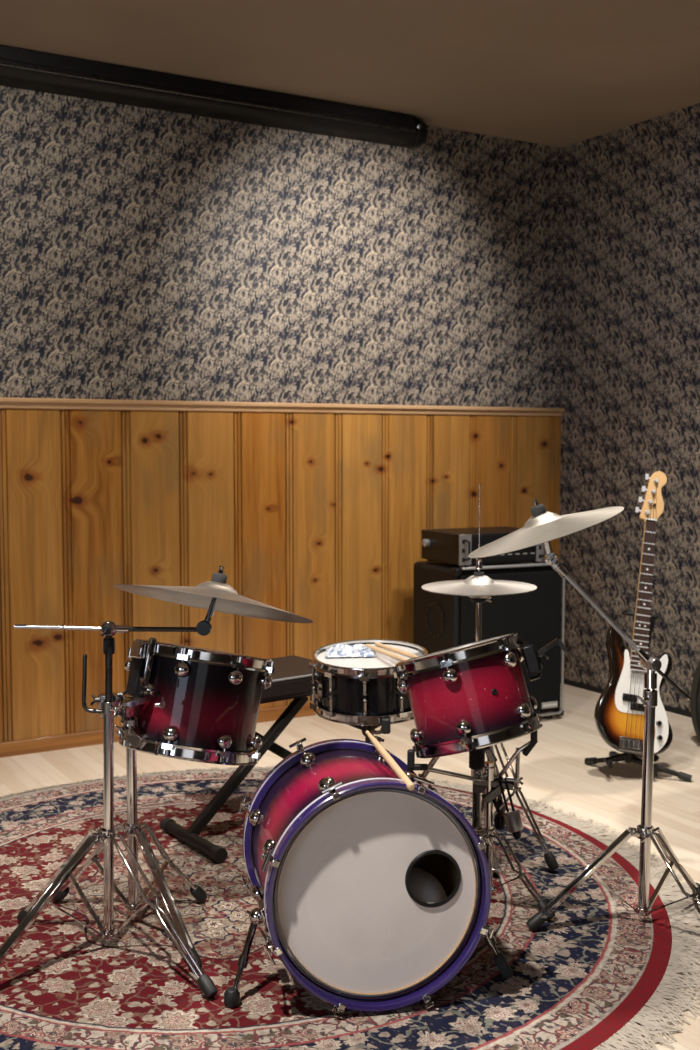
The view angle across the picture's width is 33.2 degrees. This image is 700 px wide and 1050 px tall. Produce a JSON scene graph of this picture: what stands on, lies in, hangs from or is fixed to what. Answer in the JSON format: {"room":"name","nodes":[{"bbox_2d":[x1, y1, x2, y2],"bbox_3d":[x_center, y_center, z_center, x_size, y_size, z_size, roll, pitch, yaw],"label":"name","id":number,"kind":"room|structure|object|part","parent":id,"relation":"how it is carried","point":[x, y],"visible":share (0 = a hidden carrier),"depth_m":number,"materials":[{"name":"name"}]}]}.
{"room":"studio","nodes":[
{"label":"studio","id":0,"kind":"room"},
{"bbox_2d":[0,86,561,742],"bbox_3d":[-1.804,-0.441,4.486,6.894,2.787,0.120,-2,5,-31],"label":"wall","id":1,"kind":"structure","parent":0,"point":[146,253],"depth_m":5.22,"materials":[{"name":"paper"}]},
{"bbox_2d":[0,703,315,757],"bbox_3d":[-1.776,0.924,4.533,6.692,0.058,0.034,-2,5,-31],"label":"baseboard","id":2,"kind":"structure","parent":1,"relation":"attached to","point":[72,740],"depth_m":4.88,"materials":[{"name":"brown wood"}]},
{"bbox_2d":[0,45,427,147],"bbox_3d":[-1.887,-1.754,4.221,5.175,0.125,0.133,-2,5,-31],"label":"projector screen","id":3,"kind":"object","parent":1,"relation":"attached to","point":[20,68],"visible":1,"depth_m":4.93,"materials":[{"name":"black plastic"}]},
{"bbox_2d":[0,397,564,416],"bbox_3d":[-1.772,-0.468,4.429,6.692,0.044,0.048,-2,5,-31],"label":"trim","id":4,"kind":"structure","parent":1,"relation":"attached to","point":[5,402],"depth_m":5.23,"materials":[{"name":"brown wood"}]},
{"bbox_2d":[0,0,699,147],"bbox_3d":[0.195,-1.643,1.023,7.094,0.100,8.156,-2,5,-31],"label":"ceiling","id":5,"kind":"structure","parent":0,"point":[557,73],"depth_m":4.55,"materials":[{"name":"paint"}]},
{"bbox_2d":[0,684,699,1049],"bbox_3d":[0.195,1.237,1.226,7.094,0.100,8.156,-2,5,-31],"label":"floor","id":6,"kind":"structure","parent":0,"point":[555,772],"depth_m":4.53,"materials":[{"name":"brown wood"}]},
{"bbox_2d":[0,766,699,1049],"bbox_3d":[-0.323,1.033,3.301,2.616,0.012,2.584,-1,4,-14],"label":"rug","id":7,"kind":"object","parent":6,"relation":"on","point":[596,969],"visible":0.7,"depth_m":2.87,"materials":[{"name":"fabric"}]},
{"bbox_2d":[0,566,226,998],"bbox_3d":[-0.587,0.589,2.824,0.575,0.948,0.482,0,4,0],"label":"cymbal stand","id":8,"kind":"object","parent":7,"relation":"on","point":[111,704],"visible":0.98,"depth_m":2.89,"materials":[{"name":"silver metal"}]},
{"bbox_3d":[-0.707,0.252,2.878,0.229,0.018,0.010,0,4,-2],"label":"boom arm","id":9,"kind":"part","parent":8,"relation":"part of","materials":[{"name":"silver metal"}]},
{"bbox_3d":[-0.739,0.895,3.002,0.283,0.286,0.031,2,5,30],"label":"leg","id":10,"kind":"part","parent":8,"relation":"part of","materials":[{"name":"silver metal"}]},
{"bbox_3d":[-0.639,0.397,2.916,0.056,0.146,0.019,1,4,12],"label":"rod","id":11,"kind":"part","parent":8,"relation":"part of","materials":[{"name":"grey metal"}]},
{"bbox_3d":[-0.352,0.215,2.960,0.045,0.092,0.011,-2,5,-29],"label":"tilter post","id":12,"kind":"part","parent":8,"relation":"part of","materials":[{"name":"grey metal"}]},
{"bbox_2d":[114,581,312,622],"bbox_3d":[-0.343,0.201,2.961,0.500,0.143,0.497,0,4,-3],"label":"cymbal","id":13,"kind":"object","parent":8,"relation":"attached to","point":[228,600],"visible":0.99,"depth_m":3.05,"materials":[{"name":"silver metal"}]},
{"bbox_2d":[52,676,206,970],"bbox_3d":[-0.490,0.704,3.084,0.636,0.682,0.305,4,6,44],"label":"stand","id":14,"kind":"object","parent":7,"relation":"on","point":[135,834],"visible":0.92,"depth_m":3.05,"materials":[{"name":"silver metal"}]},
{"bbox_3d":[-0.695,0.904,3.152,0.252,0.247,0.031,2,5,29],"label":"leg","id":15,"kind":"part","parent":14,"relation":"part of","materials":[{"name":"silver metal"}]},
{"bbox_3d":[-0.545,0.449,3.053,0.092,0.083,0.048,0,4,-3],"label":"tom arm","id":16,"kind":"part","parent":14,"relation":"part of","materials":[{"name":"silver metal"}]},
{"bbox_3d":[-0.480,0.905,3.151,0.191,0.241,0.038,-3,5,-38],"label":"leg","id":17,"kind":"part","parent":14,"relation":"part of","materials":[{"name":"silver metal"}]},
{"bbox_2d":[119,637,274,765],"bbox_3d":[-0.416,0.471,3.177,0.381,0.375,0.425,3,5,32],"label":"tom drum","id":18,"kind":"object","parent":14,"relation":"attached to","point":[211,699],"visible":0.94,"depth_m":3.03,"materials":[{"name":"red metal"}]},
{"bbox_3d":[-0.545,0.355,3.073,0.048,0.129,0.088,-3,5,-40],"label":"mount plate","id":19,"kind":"part","parent":18,"relation":"part of","materials":[{"name":"silver metal"}]},
{"bbox_3d":[-0.462,0.559,2.979,0.010,0.054,0.023,3,5,37],"label":"tension rod","id":20,"kind":"part","parent":18,"relation":"part of","materials":[{"name":"silver metal"}]},
{"bbox_3d":[-0.427,0.342,3.006,0.010,0.055,0.018,3,5,37],"label":"tension rod","id":21,"kind":"part","parent":18,"relation":"part of","materials":[{"name":"silver metal"}]},
{"bbox_3d":[-0.323,0.585,3.010,0.010,0.054,0.021,3,5,37],"label":"tension rod","id":22,"kind":"part","parent":18,"relation":"part of","materials":[{"name":"silver metal"}]},
{"bbox_2d":[160,655,316,862],"bbox_3d":[-0.258,0.741,3.901,0.742,0.502,0.477,-3,5,-38],"label":"bench","id":23,"kind":"object","parent":7,"relation":"on","point":[292,675],"visible":0.5,"depth_m":3.80,"materials":[{"name":"metal"}]},
{"bbox_3d":[-0.328,0.774,3.805,0.468,0.405,0.102,-2,5,-31],"label":"leg","id":24,"kind":"part","parent":23,"relation":"part of","materials":[{"name":"black metal"}]},
{"bbox_3d":[-0.217,0.769,3.932,0.604,0.416,0.032,-2,5,-27],"label":"leg","id":25,"kind":"part","parent":23,"relation":"part of","materials":[{"name":"black metal"}]},
{"bbox_2d":[310,694,390,742],"bbox_3d":[0.107,0.772,3.764,0.447,0.450,0.467,-2,5,-31],"label":"stand","id":26,"kind":"object","parent":7,"relation":"on","point":[385,725],"visible":0.12,"depth_m":3.68,"materials":[{"name":"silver metal"}]},
{"bbox_2d":[309,639,427,725],"bbox_3d":[0.060,0.496,3.736,0.404,0.208,0.400,-2,5,-31],"label":"snare drum","id":27,"kind":"object","parent":26,"relation":"on","point":[363,691],"visible":0.62,"depth_m":3.60,"materials":[{"name":"black paint"}]},
{"bbox_2d":[325,644,375,657],"bbox_3d":[0.002,0.398,3.771,0.164,0.036,0.114,0,4,0],"label":"plastic wrapper","id":28,"kind":"object","parent":27,"relation":"on","point":[340,650],"visible":0.97,"depth_m":3.74,"materials":[{"name":"plastic"}]},
{"bbox_2d":[365,644,407,660],"bbox_3d":[0.121,0.403,3.647,0.015,0.021,0.382,-2,4,-21],"label":"drumstick","id":29,"kind":"object","parent":27,"relation":"on","point":[373,648],"visible":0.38,"depth_m":3.65,"materials":[{"name":"brown wood"}]},
{"bbox_2d":[375,642,418,657],"bbox_3d":[0.157,0.399,3.674,0.015,0.021,0.371,-2,4,-23],"label":"drumstick","id":30,"kind":"object","parent":27,"relation":"on","point":[377,644],"visible":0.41,"depth_m":3.69,"materials":[{"name":"brown wood"}]},
{"bbox_2d":[224,735,512,1018],"bbox_3d":[0.023,0.814,2.828,0.685,0.551,0.542,-1,4,-11],"label":"bass drum","id":31,"kind":"object","parent":7,"relation":"on","point":[333,838],"visible":0.94,"depth_m":2.62,"materials":[{"name":"white plastic"}]},
{"bbox_3d":[-0.267,0.720,2.973,0.025,0.048,0.109,-1,4,-11],"label":"tension rod","id":32,"kind":"part","parent":31,"relation":"part of","materials":[{"name":"silver metal"}]},
{"bbox_3d":[-0.262,0.927,2.977,0.026,0.047,0.108,-1,4,-10],"label":"tension rod","id":33,"kind":"part","parent":31,"relation":"part of","materials":[{"name":"silver metal"}]},
{"bbox_3d":[-0.181,0.720,2.582,0.025,0.048,0.110,0,4,-2],"label":"tension rod","id":34,"kind":"part","parent":31,"relation":"part of","materials":[{"name":"silver metal"}]},
{"bbox_3d":[-0.180,0.927,2.587,0.026,0.047,0.108,0,4,-6],"label":"tension rod","id":35,"kind":"part","parent":31,"relation":"part of","materials":[{"name":"silver metal"}]},
{"bbox_3d":[-0.125,0.569,2.998,0.047,0.027,0.108,-1,4,-13],"label":"tension rod","id":36,"kind":"part","parent":31,"relation":"part of","materials":[{"name":"silver metal"}]},
{"bbox_3d":[-0.050,0.571,2.608,0.047,0.030,0.107,-1,4,-13],"label":"tension rod","id":37,"kind":"part","parent":31,"relation":"part of","materials":[{"name":"silver metal"}]},
{"bbox_3d":[-0.035,1.070,2.617,0.022,0.015,0.111,-1,4,-10],"label":"tension rod","id":38,"kind":"part","parent":31,"relation":"part of","materials":[{"name":"silver metal"}]},
{"bbox_2d":[365,730,414,790],"bbox_3d":[0.090,0.557,2.798,0.017,0.026,0.456,-1,4,-12],"label":"drumstick","id":39,"kind":"object","parent":31,"relation":"on","point":[391,762],"visible":1,"depth_m":2.74,"materials":[{"name":"brown wood"}]},
{"bbox_3d":[0.155,0.566,2.648,0.048,0.030,0.107,-1,4,-10],"label":"tension rod","id":40,"kind":"part","parent":31,"relation":"part of","materials":[{"name":"silver metal"}]},
{"bbox_2d":[409,867,446,902],"bbox_3d":[0.145,0.905,2.766,0.183,0.190,0.228,-2,5,-31],"label":"pillow","id":41,"kind":"object","parent":31,"relation":"in","point":[424,886],"visible":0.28,"depth_m":2.71,"materials":[{"name":"fabric"}]},
{"bbox_3d":[0.169,1.064,2.657,0.022,0.016,0.111,-1,4,-9],"label":"tension rod","id":42,"kind":"part","parent":31,"relation":"part of","materials":[{"name":"silver metal"}]},
{"bbox_3d":[0.300,0.707,2.678,0.015,0.023,0.111,-1,4,-13],"label":"tension rod","id":43,"kind":"part","parent":31,"relation":"part of","materials":[{"name":"silver metal"}]},
{"bbox_3d":[0.305,0.913,2.682,0.015,0.022,0.111,-1,4,-13],"label":"tension rod","id":44,"kind":"part","parent":31,"relation":"part of","materials":[{"name":"silver metal"}]},
{"bbox_2d":[407,730,554,920],"bbox_3d":[0.346,0.787,3.223,0.393,0.496,0.322,0,4,0],"label":"stand","id":45,"kind":"object","parent":7,"relation":"on","point":[486,778],"visible":0.65,"depth_m":3.19,"materials":[{"name":"silver metal"}]},
{"bbox_2d":[407,730,537,803],"bbox_3d":[0.294,0.650,3.185,0.377,0.218,0.228,-2,5,-31],"label":"basket","id":46,"kind":"object","parent":45,"relation":"on","point":[486,778],"depth_m":3.19,"materials":[{"name":"silver metal"}]},
{"bbox_3d":[0.369,0.788,3.251,0.023,0.185,0.073,-3,5,-40],"label":"stem","id":47,"kind":"part","parent":45,"relation":"part of","materials":[{"name":"grey metal"}]},
{"bbox_3d":[0.273,0.923,3.304,0.242,0.190,0.031,3,5,39],"label":"leg","id":48,"kind":"part","parent":45,"relation":"part of","materials":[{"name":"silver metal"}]},
{"bbox_2d":[393,633,566,757],"bbox_3d":[0.308,0.444,3.067,0.410,0.336,0.344,4,5,41],"label":"tom drum","id":49,"kind":"object","parent":45,"relation":"attached to","point":[472,696],"visible":1,"depth_m":2.94,"materials":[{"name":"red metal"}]},
{"bbox_3d":[0.239,0.348,2.912,0.023,0.054,0.011,3,5,32],"label":"tension rod","id":50,"kind":"part","parent":49,"relation":"part of","materials":[{"name":"silver metal"}]},
{"bbox_3d":[0.288,0.528,2.892,0.025,0.054,0.010,3,5,36],"label":"tension rod","id":51,"kind":"part","parent":49,"relation":"part of","materials":[{"name":"silver metal"}]},
{"bbox_2d":[491,688,497,695],"bbox_3d":[0.361,0.417,2.925,0.018,0.017,0.008,-2,5,-31],"label":"vent","id":52,"kind":"object","parent":49,"relation":"attached to","point":[494,691],"depth_m":2.92,"materials":[{"name":"black plastic"}]},
{"bbox_3d":[0.400,0.311,2.959,0.021,0.055,0.010,3,5,36],"label":"tension rod","id":53,"kind":"part","parent":49,"relation":"part of","materials":[{"name":"silver metal"}]},
{"bbox_3d":[0.448,0.491,2.940,0.026,0.053,0.010,3,5,36],"label":"tension rod","id":54,"kind":"part","parent":49,"relation":"part of","materials":[{"name":"silver metal"}]},
{"bbox_3d":[0.424,0.732,3.180,0.019,0.089,0.051,-3,5,-40],"label":"adjuster rod","id":55,"kind":"part","parent":45,"relation":"part of","materials":[{"name":"grey metal"}]},
{"bbox_3d":[0.441,0.800,3.164,0.046,0.062,0.056,-2,5,-31],"label":"adjuster knob","id":56,"kind":"part","parent":45,"relation":"part of","materials":[{"name":"silver metal"}]},
{"bbox_3d":[0.460,0.935,3.146,0.181,0.184,0.038,4,5,41],"label":"leg","id":57,"kind":"part","parent":45,"relation":"part of","materials":[{"name":"silver metal"}]},
{"bbox_2d":[422,484,558,871],"bbox_3d":[0.412,0.441,3.596,0.575,1.129,0.540,-2,5,-31],"label":"stand","id":58,"kind":"object","parent":7,"relation":"on","point":[550,859],"visible":0.27,"depth_m":3.59,"materials":[{"name":"silver metal"}]},
{"bbox_3d":[0.234,0.786,3.657,0.304,0.408,0.031,-1,4,-9],"label":"leg","id":59,"kind":"part","parent":58,"relation":"part of","materials":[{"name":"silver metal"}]},
{"bbox_2d":[471,598,486,602],"bbox_3d":[0.400,0.232,3.644,0.052,0.014,0.052,-2,5,-31],"label":"cup","id":60,"kind":"object","parent":58,"relation":"on","point":[473,600],"depth_m":3.62,"materials":[{"name":"black plastic"}]},
{"bbox_3d":[0.400,0.413,3.656,0.004,1.081,0.004,-2,5,-31],"label":"pull rod","id":61,"kind":"part","parent":58,"relation":"part of","materials":[{"name":"silver metal"}]},
{"bbox_2d":[424,590,534,598],"bbox_3d":[0.401,0.212,3.643,0.354,0.036,0.354,-3,5,-31],"label":"cymbal","id":62,"kind":"object","parent":58,"relation":"on","point":[470,596],"visible":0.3,"depth_m":3.52,"materials":[{"name":"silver metal"}]},
{"bbox_2d":[422,575,536,594],"bbox_3d":[0.400,0.175,3.639,0.356,0.038,0.356,-3,5,-31],"label":"cymbal","id":63,"kind":"object","parent":58,"relation":"attached to","point":[473,585],"visible":1,"depth_m":3.58,"materials":[{"name":"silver metal"}]},
{"bbox_3d":[0.462,0.773,3.839,0.031,0.408,0.304,2,4,21],"label":"leg","id":64,"kind":"part","parent":58,"relation":"part of","materials":[{"name":"silver metal"}]},
{"bbox_2d":[526,498,699,931],"bbox_3d":[0.710,0.496,2.965,0.514,1.113,0.542,0,4,4],"label":"cymbal stand","id":65,"kind":"object","parent":7,"relation":"on","point":[645,831],"visible":0.99,"depth_m":3.07,"materials":[{"name":"silver metal"}]},
{"bbox_2d":[468,506,623,557],"bbox_3d":[0.515,0.018,3.097,0.404,0.135,0.423,-1,4,-9],"label":"crash cymbal","id":66,"kind":"object","parent":65,"relation":"attached to","point":[548,526],"visible":0.98,"depth_m":3.00,"materials":[{"name":"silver metal"}]},
{"bbox_3d":[0.611,0.915,3.050,0.294,0.240,0.031,-1,4,-12],"label":"leg","id":67,"kind":"part","parent":65,"relation":"part of","materials":[{"name":"silver metal"}]},
{"bbox_3d":[0.850,0.415,3.123,0.103,0.095,0.010,0,4,7],"label":"boom arm","id":68,"kind":"part","parent":65,"relation":"part of","materials":[{"name":"grey metal"}]},
{"bbox_3d":[0.879,0.909,3.162,0.230,0.234,0.038,-3,5,-36],"label":"leg","id":69,"kind":"part","parent":65,"relation":"part of","materials":[{"name":"silver metal"}]},
{"bbox_2d":[413,561,565,718],"bbox_3d":[0.638,0.527,5.431,0.585,0.724,0.428,-2,4,-25],"label":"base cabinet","id":70,"kind":"object","parent":6,"relation":"on","point":[440,621],"visible":0.59,"depth_m":5.29,"materials":[{"name":"fabric"}]},
{"bbox_2d":[421,526,545,566],"bbox_3d":[0.606,0.098,5.344,0.488,0.145,0.384,-2,4,-25],"label":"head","id":71,"kind":"object","parent":70,"relation":"on","point":[449,545],"visible":0.55,"depth_m":5.23},
{"bbox_3d":[0.346,0.081,5.356,0.028,0.036,0.036,-2,4,-25],"label":"knob","id":72,"kind":"part","parent":71,"relation":"part of","materials":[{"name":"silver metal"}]},
{"bbox_3d":[0.508,0.113,5.106,0.023,0.099,0.037,-2,5,-31],"label":"rack handle","id":73,"kind":"part","parent":71,"relation":"part of","materials":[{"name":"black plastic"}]},
{"bbox_3d":[0.683,0.102,5.213,0.410,0.115,0.006,-2,4,-25],"label":"panel","id":74,"kind":"part","parent":71,"relation":"part of","materials":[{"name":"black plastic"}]},
{"bbox_2d":[460,571,561,711],"bbox_3d":[0.723,0.534,5.253,0.529,0.640,0.016,-2,4,-25],"label":"grille","id":75,"kind":"object","parent":70,"relation":"attached to","point":[535,615],"depth_m":5.28,"materials":[{"name":"fabric"}]},
{"bbox_2d":[584,608,691,781],"bbox_3d":[1.099,0.636,4.532,0.315,0.636,0.395,-1,4,-10],"label":"guitar stand","id":76,"kind":"object","parent":6,"relation":"on","point":[614,756],"visible":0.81,"depth_m":4.46,"materials":[{"name":"metal"}]},
{"bbox_3d":[1.002,0.910,4.549,0.018,0.074,0.202,-3,5,-36],"label":"leg","id":77,"kind":"part","parent":76,"relation":"part of","materials":[{"name":"black metal"}]},
{"bbox_3d":[1.014,0.886,4.429,0.099,0.039,0.088,0,4,-3],"label":"cradle arm","id":78,"kind":"part","parent":76,"relation":"part of"},
{"bbox_2d":[594,471,672,755],"bbox_3d":[1.092,0.332,4.531,0.299,1.073,0.359,0,4,7],"label":"bass guitar","id":79,"kind":"object","parent":76,"relation":"on","point":[618,714],"visible":0.9,"depth_m":4.47,"materials":[{"name":"brown wood"}]},
{"bbox_3d":[1.120,0.629,4.530,0.025,0.537,0.227,3,5,36],"label":"post","id":80,"kind":"part","parent":76,"relation":"part of","materials":[{"name":"black metal"}]},
{"bbox_3d":[1.120,0.900,4.447,0.129,0.066,0.066,4,6,44],"label":"cradle arm","id":81,"kind":"part","parent":76,"relation":"part of"},
{"bbox_3d":[1.118,0.881,4.471,0.117,0.038,0.026,0,4,4],"label":"locking knob","id":82,"kind":"part","parent":76,"relation":"part of","materials":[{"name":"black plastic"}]},
{"bbox_3d":[1.164,0.918,4.434,0.225,0.074,0.018,1,4,19],"label":"leg","id":83,"kind":"part","parent":76,"relation":"part of","materials":[{"name":"black metal"}]},
{"bbox_2d":[690,661,699,739],"bbox_3d":[1.623,0.367,4.921,0.375,1.123,0.185,0,4,0],"label":"guitar case","id":84,"kind":"object","parent":6,"relation":"on","point":[695,688],"visible":0.99,"depth_m":4.91,"materials":[{"name":"fabric"}]},
{"bbox_2d":[559,103,699,711],"bbox_3d":[3.116,-0.325,2.853,0.100,2.787,7.856,-2,5,-31],"label":"wall","id":85,"kind":"structure","parent":0,"point":[629,360],"depth_m":5.68,"materials":[{"name":"paper"}]},
{"bbox_2d":[564,679,691,717],"bbox_3d":[3.068,1.055,2.922,0.012,0.024,7.656,-2,5,-31],"label":"baseboard","id":86,"kind":"structure","parent":85,"relation":"attached to","point":[567,682],"depth_m":5.95,"materials":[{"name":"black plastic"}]}
]}

